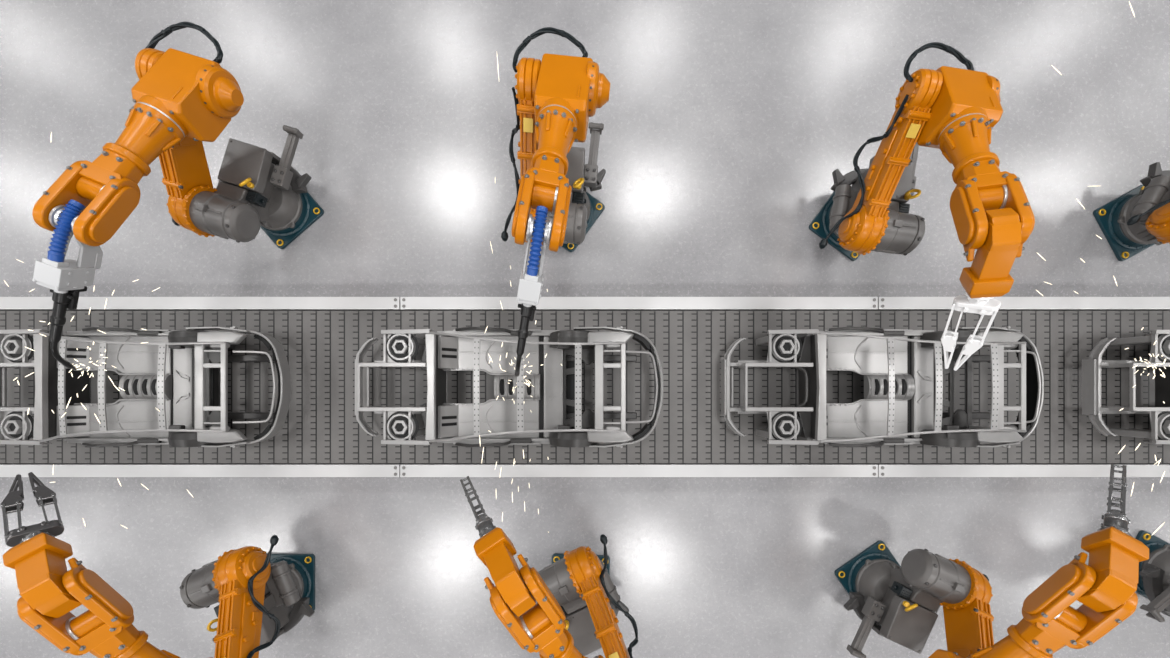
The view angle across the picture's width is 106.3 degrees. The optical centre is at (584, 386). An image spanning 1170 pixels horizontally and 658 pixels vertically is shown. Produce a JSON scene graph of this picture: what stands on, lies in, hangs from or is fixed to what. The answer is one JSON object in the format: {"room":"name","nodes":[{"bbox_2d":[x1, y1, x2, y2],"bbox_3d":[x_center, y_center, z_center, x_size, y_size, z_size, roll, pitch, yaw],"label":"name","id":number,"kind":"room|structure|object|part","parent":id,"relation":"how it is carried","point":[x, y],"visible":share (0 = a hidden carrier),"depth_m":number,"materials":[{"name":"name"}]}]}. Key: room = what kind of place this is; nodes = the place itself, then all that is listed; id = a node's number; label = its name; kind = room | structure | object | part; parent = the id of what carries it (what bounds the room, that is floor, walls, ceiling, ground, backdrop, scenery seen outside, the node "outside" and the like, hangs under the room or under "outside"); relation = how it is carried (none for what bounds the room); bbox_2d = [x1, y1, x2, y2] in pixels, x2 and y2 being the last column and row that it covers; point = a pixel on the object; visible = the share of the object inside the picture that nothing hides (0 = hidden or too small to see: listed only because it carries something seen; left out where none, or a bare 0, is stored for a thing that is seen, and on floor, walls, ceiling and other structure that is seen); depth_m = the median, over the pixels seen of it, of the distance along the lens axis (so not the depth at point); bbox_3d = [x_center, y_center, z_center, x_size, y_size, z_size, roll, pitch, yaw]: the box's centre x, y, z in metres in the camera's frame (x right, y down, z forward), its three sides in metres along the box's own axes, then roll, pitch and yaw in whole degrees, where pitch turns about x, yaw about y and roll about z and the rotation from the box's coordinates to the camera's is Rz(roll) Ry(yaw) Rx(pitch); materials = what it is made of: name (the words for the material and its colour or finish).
{"room":"factory floor","nodes":[
{"label":"factory floor","id":0,"kind":"room"},
{"bbox_2d":[0,0,1169,657],"bbox_3d":[0.000,-1.000,7.463,60.000,0.300,50.000,0,90,0],"label":"floor","id":1,"kind":"structure","parent":0,"point":[728,124],"depth_m":7.31,"materials":[{"name":"concrete"}]},
{"bbox_2d":[0,472,314,657],"bbox_3d":[-5.154,2.687,5.786,1.536,3.031,4.164,-22,90,0],"label":"robot","id":2,"kind":"object","parent":1,"relation":"on","point":[261,596],"visible":1,"depth_m":4.91,"materials":[{"name":"orange metal"}]},
{"bbox_3d":[-5.185,2.751,6.229,0.512,0.600,0.575,-22,90,0],"label":"shoulder motor","id":3,"kind":"part","parent":2,"relation":"part of","materials":[{"name":"grey metal"}]},
{"bbox_3d":[-4.975,3.258,7.218,0.968,0.190,0.968,0,90,0],"label":"plate","id":4,"kind":"part","parent":2,"relation":"part of","materials":[{"name":"teal paint"}]},
{"bbox_2d":[32,22,323,369],"bbox_3d":[-5.390,-2.281,5.854,1.382,2.918,4.438,25,90,0],"label":"robot","id":5,"kind":"object","parent":1,"relation":"on","point":[183,100],"visible":1,"depth_m":5.13,"materials":[{"name":"orange metal"}]},
{"bbox_3d":[-5.156,-2.423,6.229,0.512,0.600,0.575,17,90,0],"label":"shoulder motor","id":6,"kind":"part","parent":5,"relation":"part of","materials":[{"name":"grey metal"}]},
{"bbox_3d":[-5.000,-2.950,7.218,0.968,0.190,0.968,-41,90,0],"label":"plate","id":7,"kind":"part","parent":5,"relation":"part of","materials":[{"name":"teal paint"}]},
{"bbox_2d":[460,476,637,657],"bbox_3d":[-0.259,2.714,5.755,1.449,3.094,3.910,-27,90,0],"label":"robot","id":8,"kind":"object","parent":1,"relation":"on","point":[568,608],"visible":1,"depth_m":4.84,"materials":[{"name":"orange metal"}]},
{"bbox_3d":[-0.334,2.778,6.229,0.512,0.600,0.575,-27,90,0],"label":"shoulder motor","id":9,"kind":"part","parent":8,"relation":"part of","materials":[{"name":"grey metal"}]},
{"bbox_3d":[-0.083,3.267,7.218,0.968,0.190,0.968,2,90,0],"label":"plate","id":10,"kind":"part","parent":8,"relation":"part of","materials":[{"name":"teal paint"}]},
{"bbox_3d":[0.363,3.299,5.298,0.120,0.012,0.150,-27,51,0],"label":"label plate","id":11,"kind":"part","parent":8,"relation":"part of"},
{"bbox_2d":[501,27,609,376],"bbox_3d":[-0.579,-2.204,5.752,1.371,3.122,4.161,14,90,0],"label":"robot","id":12,"kind":"object","parent":1,"relation":"on","point":[556,97],"visible":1,"depth_m":4.91,"materials":[{"name":"orange metal"}]},
{"bbox_3d":[-0.684,-3.160,5.298,0.120,0.012,0.150,6,129,0],"label":"label plate","id":13,"kind":"part","parent":12,"relation":"part of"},
{"bbox_3d":[-0.375,-2.345,6.229,0.512,0.600,0.575,6,90,0],"label":"shoulder motor","id":14,"kind":"part","parent":12,"relation":"part of","materials":[{"name":"grey metal"}]},
{"bbox_3d":[-0.325,-2.892,7.218,0.968,0.190,0.968,36,90,0],"label":"plate","id":15,"kind":"part","parent":12,"relation":"part of","materials":[{"name":"teal paint"}]},
{"bbox_2d":[0,297,1169,476],"bbox_3d":[0.000,0.000,7.122,26.000,0.383,2.856,0,90,0],"label":"conveyor","id":16,"kind":"object","parent":1,"relation":"on","point":[321,338],"visible":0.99,"depth_m":6.94,"materials":[{"name":"metal"}]},
{"bbox_2d":[0,326,290,447],"bbox_3d":[-6.684,0.000,6.359,4.583,1.142,1.754,0,90,0],"label":"frame","id":17,"kind":"object","parent":16,"relation":"on","point":[175,373],"visible":0.98,"depth_m":6.40,"materials":[{"name":"metal"}]},
{"bbox_3d":[-8.258,0.000,6.522,1.035,0.542,0.820,0,90,0],"label":"frame","id":18,"kind":"part","parent":17,"relation":"part of","materials":[{"name":"metal"}]},
{"bbox_3d":[-8.090,-0.793,6.311,0.700,0.165,0.066,0,90,0],"label":"fender rail","id":19,"kind":"part","parent":17,"relation":"part of","materials":[{"name":"metal"}]},
{"bbox_3d":[-8.090,0.793,6.311,0.700,0.165,0.066,0,90,0],"label":"fender rail","id":20,"kind":"part","parent":17,"relation":"part of","materials":[{"name":"metal"}]},
{"bbox_2d":[66,355,85,357],"bbox_3d":[-7.530,-0.450,6.466,0.175,0.189,0.044,0,90,0],"label":"vent","id":21,"kind":"object","parent":17,"relation":"attached to","point":[67,356],"depth_m":6.47,"materials":[{"name":"black"}]},
{"bbox_2d":[66,416,85,418],"bbox_3d":[-7.530,0.450,6.466,0.175,0.189,0.044,0,90,0],"label":"vent","id":22,"kind":"object","parent":17,"relation":"attached to","point":[67,417],"depth_m":6.47,"materials":[{"name":"black metal"}]},
{"bbox_2d":[67,348,85,351],"bbox_3d":[-7.530,-0.550,6.466,0.175,0.189,0.044,0,90,0],"label":"vent","id":23,"kind":"object","parent":17,"relation":"attached to","point":[68,349],"depth_m":6.48,"materials":[{"name":"black"}]},
{"bbox_2d":[67,422,85,425],"bbox_3d":[-7.530,0.550,6.466,0.175,0.189,0.044,0,90,0],"label":"vent","id":24,"kind":"object","parent":17,"relation":"attached to","point":[68,423],"depth_m":6.48,"materials":[{"name":"black metal"}]},
{"bbox_3d":[-6.790,0.809,6.707,1.901,0.446,0.099,0,90,0],"label":"sill","id":25,"kind":"part","parent":17,"relation":"part of","materials":[{"name":"metal"}]},
{"bbox_3d":[-6.790,-0.809,6.707,1.901,0.446,0.099,0,90,0],"label":"sill","id":26,"kind":"part","parent":17,"relation":"part of","materials":[{"name":"metal"}]},
{"bbox_3d":[-6.884,-0.827,6.438,1.132,0.252,0.089,4,90,0],"label":"door frame","id":27,"kind":"part","parent":17,"relation":"part of","materials":[{"name":"metal"}]},
{"bbox_3d":[-6.884,0.827,6.438,1.132,0.252,0.089,-4,90,0],"label":"door frame","id":28,"kind":"part","parent":17,"relation":"part of","materials":[{"name":"metal"}]},
{"bbox_3d":[-6.353,-0.640,6.016,2.760,0.424,0.129,3,90,0],"label":"roof rail","id":29,"kind":"part","parent":17,"relation":"part of","materials":[{"name":"metal"}]},
{"bbox_3d":[-6.353,0.640,6.016,2.760,0.424,0.129,-3,90,0],"label":"roof rail","id":30,"kind":"part","parent":17,"relation":"part of","materials":[{"name":"metal"}]},
{"bbox_3d":[-5.830,-0.662,6.269,0.180,0.090,0.235,0,90,0],"label":"arch panel","id":31,"kind":"part","parent":17,"relation":"part of","materials":[{"name":"metal"}]},
{"bbox_3d":[-5.830,0.662,6.269,0.180,0.090,0.235,0,90,0],"label":"arch panel","id":32,"kind":"part","parent":17,"relation":"part of","materials":[{"name":"metal"}]},
{"bbox_3d":[-5.755,0.000,6.699,0.170,0.030,1.040,0,90,0],"label":"backing panel","id":33,"kind":"part","parent":17,"relation":"part of","materials":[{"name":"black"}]},
{"bbox_3d":[-5.264,-0.726,6.314,0.853,0.240,0.269,0,90,0],"label":"quarter panel","id":34,"kind":"part","parent":17,"relation":"part of","materials":[{"name":"metal"}]},
{"bbox_3d":[-5.264,0.726,6.314,0.853,0.240,0.269,0,90,0],"label":"quarter panel","id":35,"kind":"part","parent":17,"relation":"part of","materials":[{"name":"metal"}]},
{"bbox_3d":[-4.777,0.000,6.269,0.606,0.181,1.738,0,90,0],"label":"frame","id":36,"kind":"part","parent":17,"relation":"part of","materials":[{"name":"metal"}]},
{"bbox_3d":[-7.965,-1.328,7.066,10.058,0.255,0.200,0,90,0],"label":"rail","id":37,"kind":"part","parent":16,"relation":"part of","materials":[{"name":"metal"}]},
{"bbox_3d":[-7.965,1.328,7.066,10.058,0.255,0.200,0,90,0],"label":"rail","id":38,"kind":"part","parent":16,"relation":"part of","materials":[{"name":"metal"}]},
{"bbox_2d":[355,326,662,447],"bbox_3d":[-1.153,0.000,6.359,4.583,1.142,1.754,0,90,0],"label":"frame","id":39,"kind":"object","parent":16,"relation":"on","point":[555,403],"visible":1,"depth_m":6.42,"materials":[{"name":"metal"}]},
{"bbox_3d":[-2.728,0.000,6.522,1.035,0.542,0.820,0,90,0],"label":"frame","id":40,"kind":"part","parent":39,"relation":"part of","materials":[{"name":"metal"}]},
{"bbox_3d":[-2.560,-0.793,6.311,0.700,0.165,0.066,0,90,0],"label":"fender rail","id":41,"kind":"part","parent":39,"relation":"part of","materials":[{"name":"metal"}]},
{"bbox_3d":[-2.560,0.793,6.311,0.700,0.165,0.066,0,90,0],"label":"fender rail","id":42,"kind":"part","parent":39,"relation":"part of","materials":[{"name":"metal"}]},
{"bbox_2d":[442,348,456,351],"bbox_3d":[-2.000,-0.550,6.466,0.175,0.189,0.044,0,90,0],"label":"vent","id":43,"kind":"object","parent":39,"relation":"attached to","point":[443,349],"depth_m":6.46,"materials":[{"name":"black"}]},
{"bbox_2d":[442,355,456,357],"bbox_3d":[-2.000,-0.450,6.466,0.175,0.189,0.044,0,90,0],"label":"vent","id":44,"kind":"object","parent":39,"relation":"attached to","point":[443,356],"depth_m":6.46,"materials":[{"name":"black"}]},
{"bbox_2d":[442,422,456,425],"bbox_3d":[-2.000,0.550,6.466,0.175,0.189,0.044,0,90,0],"label":"vent","id":45,"kind":"object","parent":39,"relation":"attached to","point":[443,423],"depth_m":6.46,"materials":[{"name":"black metal"}]},
{"bbox_2d":[442,416,456,418],"bbox_3d":[-2.000,0.450,6.466,0.175,0.189,0.044,0,90,0],"label":"vent","id":46,"kind":"object","parent":39,"relation":"attached to","point":[443,417],"depth_m":6.46,"materials":[{"name":"black metal"}]},
{"bbox_3d":[-1.260,0.809,6.707,1.901,0.446,0.099,0,90,0],"label":"sill","id":47,"kind":"part","parent":39,"relation":"part of","materials":[{"name":"metal"}]},
{"bbox_3d":[-1.354,-0.827,6.438,1.132,0.252,0.089,4,90,0],"label":"door frame","id":48,"kind":"part","parent":39,"relation":"part of","materials":[{"name":"metal"}]},
{"bbox_3d":[-1.354,0.827,6.438,1.132,0.252,0.089,-4,90,0],"label":"door frame","id":49,"kind":"part","parent":39,"relation":"part of","materials":[{"name":"metal"}]},
{"bbox_3d":[-1.260,-0.809,6.707,1.901,0.446,0.099,0,90,0],"label":"sill","id":50,"kind":"part","parent":39,"relation":"part of","materials":[{"name":"metal"}]},
{"bbox_3d":[-0.823,-0.640,6.016,2.760,0.424,0.129,3,90,0],"label":"roof rail","id":51,"kind":"part","parent":39,"relation":"part of","materials":[{"name":"metal"}]},
{"bbox_3d":[-0.823,0.640,6.016,2.760,0.424,0.129,-3,90,0],"label":"roof rail","id":52,"kind":"part","parent":39,"relation":"part of","materials":[{"name":"metal"}]},
{"bbox_3d":[-0.300,-0.662,6.269,0.180,0.090,0.235,0,90,0],"label":"arch panel","id":53,"kind":"part","parent":39,"relation":"part of","materials":[{"name":"metal"}]},
{"bbox_3d":[-0.300,0.662,6.269,0.180,0.090,0.235,0,90,0],"label":"arch panel","id":54,"kind":"part","parent":39,"relation":"part of","materials":[{"name":"metal"}]},
{"bbox_3d":[-0.225,0.000,6.699,0.170,0.030,1.040,0,90,0],"label":"backing panel","id":55,"kind":"part","parent":39,"relation":"part of","materials":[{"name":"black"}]},
{"bbox_3d":[0.266,-0.726,6.314,0.853,0.240,0.269,0,90,0],"label":"quarter panel","id":56,"kind":"part","parent":39,"relation":"part of","materials":[{"name":"metal"}]},
{"bbox_3d":[0.266,0.726,6.314,0.853,0.240,0.269,0,90,0],"label":"quarter panel","id":57,"kind":"part","parent":39,"relation":"part of","materials":[{"name":"metal"}]},
{"bbox_3d":[0.753,0.000,6.269,0.606,0.181,1.738,0,90,0],"label":"frame","id":58,"kind":"part","parent":39,"relation":"part of","materials":[{"name":"metal"}]},
{"bbox_3d":[0.855,-1.328,7.066,7.558,0.255,0.200,0,90,0],"label":"rail","id":59,"kind":"part","parent":16,"relation":"part of","materials":[{"name":"metal"}]},
{"bbox_3d":[0.855,1.328,7.066,7.558,0.255,0.200,0,90,0],"label":"rail","id":60,"kind":"part","parent":16,"relation":"part of","materials":[{"name":"metal"}]},
{"bbox_2d":[721,326,1043,447],"bbox_3d":[4.377,0.000,6.359,4.583,1.142,1.754,0,90,0],"label":"frame","id":61,"kind":"object","parent":16,"relation":"on","point":[902,370],"visible":0.96,"depth_m":6.45,"materials":[{"name":"metal"}]},
{"bbox_3d":[2.803,0.000,6.522,1.035,0.542,0.820,0,90,0],"label":"frame","id":62,"kind":"part","parent":61,"relation":"part of","materials":[{"name":"metal"}]},
{"bbox_3d":[2.970,-0.793,6.311,0.700,0.165,0.066,0,90,0],"label":"fender rail","id":63,"kind":"part","parent":61,"relation":"part of","materials":[{"name":"metal"}]},
{"bbox_3d":[2.970,0.793,6.311,0.700,0.165,0.066,0,90,0],"label":"fender rail","id":64,"kind":"part","parent":61,"relation":"part of","materials":[{"name":"metal"}]},
{"bbox_3d":[4.270,0.809,6.707,1.901,0.446,0.099,0,90,0],"label":"sill","id":65,"kind":"part","parent":61,"relation":"part of","materials":[{"name":"metal"}]},
{"bbox_3d":[4.270,-0.809,6.707,1.901,0.446,0.099,0,90,0],"label":"sill","id":66,"kind":"part","parent":61,"relation":"part of","materials":[{"name":"metal"}]},
{"bbox_3d":[4.176,-0.827,6.438,1.132,0.252,0.089,4,90,0],"label":"door frame","id":67,"kind":"part","parent":61,"relation":"part of","materials":[{"name":"metal"}]},
{"bbox_3d":[4.176,0.827,6.438,1.132,0.252,0.089,-4,90,0],"label":"door frame","id":68,"kind":"part","parent":61,"relation":"part of","materials":[{"name":"metal"}]},
{"bbox_3d":[4.707,-0.640,6.016,2.760,0.424,0.129,3,90,0],"label":"roof rail","id":69,"kind":"part","parent":61,"relation":"part of","materials":[{"name":"metal"}]},
{"bbox_3d":[4.707,0.640,6.016,2.760,0.424,0.129,-3,90,0],"label":"roof rail","id":70,"kind":"part","parent":61,"relation":"part of","materials":[{"name":"metal"}]},
{"bbox_3d":[5.230,0.662,6.269,0.180,0.090,0.235,0,90,0],"label":"arch panel","id":71,"kind":"part","parent":61,"relation":"part of","materials":[{"name":"metal"}]},
{"bbox_3d":[5.796,-0.726,6.314,0.853,0.240,0.269,0,90,0],"label":"quarter panel","id":72,"kind":"part","parent":61,"relation":"part of","materials":[{"name":"metal"}]},
{"bbox_3d":[5.796,0.726,6.314,0.853,0.240,0.269,0,90,0],"label":"quarter panel","id":73,"kind":"part","parent":61,"relation":"part of","materials":[{"name":"metal"}]},
{"bbox_3d":[6.283,0.000,6.269,0.606,0.181,1.738,0,90,0],"label":"frame","id":74,"kind":"part","parent":61,"relation":"part of","materials":[{"name":"metal"}]},
{"bbox_3d":[8.820,-1.328,7.066,8.348,0.255,0.200,0,90,0],"label":"rail","id":75,"kind":"part","parent":16,"relation":"part of","materials":[{"name":"metal"}]},
{"bbox_3d":[8.820,1.328,7.066,8.348,0.255,0.200,0,90,0],"label":"rail","id":76,"kind":"part","parent":16,"relation":"part of","materials":[{"name":"metal"}]},
{"bbox_2d":[1082,330,1169,443],"bbox_3d":[9.906,0.000,6.359,4.583,1.142,1.754,0,90,0],"label":"frame","id":77,"kind":"object","parent":16,"relation":"on","point":[1159,433],"visible":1,"depth_m":6.55,"materials":[{"name":"metal"}]},
{"bbox_3d":[8.332,0.000,6.522,1.035,0.542,0.820,0,90,0],"label":"frame","id":78,"kind":"part","parent":77,"relation":"part of","materials":[{"name":"metal"}]},
{"bbox_3d":[8.500,-0.793,6.311,0.700,0.165,0.066,0,90,0],"label":"fender rail","id":79,"kind":"part","parent":77,"relation":"part of","materials":[{"name":"metal"}]},
{"bbox_3d":[8.500,0.793,6.311,0.700,0.165,0.066,0,90,0],"label":"fender rail","id":80,"kind":"part","parent":77,"relation":"part of","materials":[{"name":"metal"}]},
{"bbox_2d":[809,42,1034,370],"bbox_3d":[4.199,-2.283,5.782,1.476,3.063,4.013,9,90,0],"label":"robot","id":81,"kind":"object","parent":1,"relation":"on","point":[953,111],"visible":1,"depth_m":5.18,"materials":[{"name":"orange metal"}]},
{"bbox_3d":[4.375,-2.750,7.218,0.968,0.190,0.968,37,90,0],"label":"plate","id":82,"kind":"part","parent":81,"relation":"part of","materials":[{"name":"teal paint"}]},
{"bbox_3d":[4.296,-2.206,6.229,0.512,0.600,0.575,9,90,0],"label":"shoulder motor","id":83,"kind":"part","parent":81,"relation":"part of","materials":[{"name":"grey metal"}]},
{"bbox_3d":[4.050,-3.159,5.415,0.120,0.012,0.150,9,121,0],"label":"label plate","id":84,"kind":"part","parent":81,"relation":"part of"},
{"bbox_2d":[834,464,1148,657],"bbox_3d":[5.140,2.675,5.801,1.451,3.002,4.206,25,90,0],"label":"robot","id":85,"kind":"object","parent":1,"relation":"on","point":[901,604],"visible":1,"depth_m":5.60,"materials":[{"name":"orange metal"}]},
{"bbox_3d":[4.800,3.200,7.218,0.968,0.190,0.968,-35,90,0],"label":"plate","id":86,"kind":"part","parent":85,"relation":"part of","materials":[{"name":"teal paint"}]},
{"bbox_3d":[5.024,2.698,6.229,0.512,0.600,0.575,25,90,0],"label":"shoulder motor","id":87,"kind":"part","parent":85,"relation":"part of","materials":[{"name":"grey metal"}]},
{"bbox_2d":[1093,162,1169,260],"bbox_3d":[8.605,-2.213,5.840,1.381,2.948,4.319,38,90,0],"label":"robot","id":88,"kind":"object","parent":1,"relation":"on","point":[1137,220],"visible":1,"depth_m":6.96,"materials":[{"name":"teal paint"}]},
{"bbox_3d":[9.092,-2.725,7.218,0.968,0.190,0.968,-28,90,0],"label":"plate","id":89,"kind":"part","parent":88,"relation":"part of","materials":[{"name":"teal paint"}]},
{"bbox_2d":[1135,530,1169,621],"bbox_3d":[10.059,2.644,5.801,4.380,3.000,1.417,-40,90,0],"label":"robot","id":90,"kind":"object","parent":1,"relation":"on","point":[1153,584],"visible":0.74,"depth_m":6.88,"materials":[{"name":"teal paint"}]}
]}

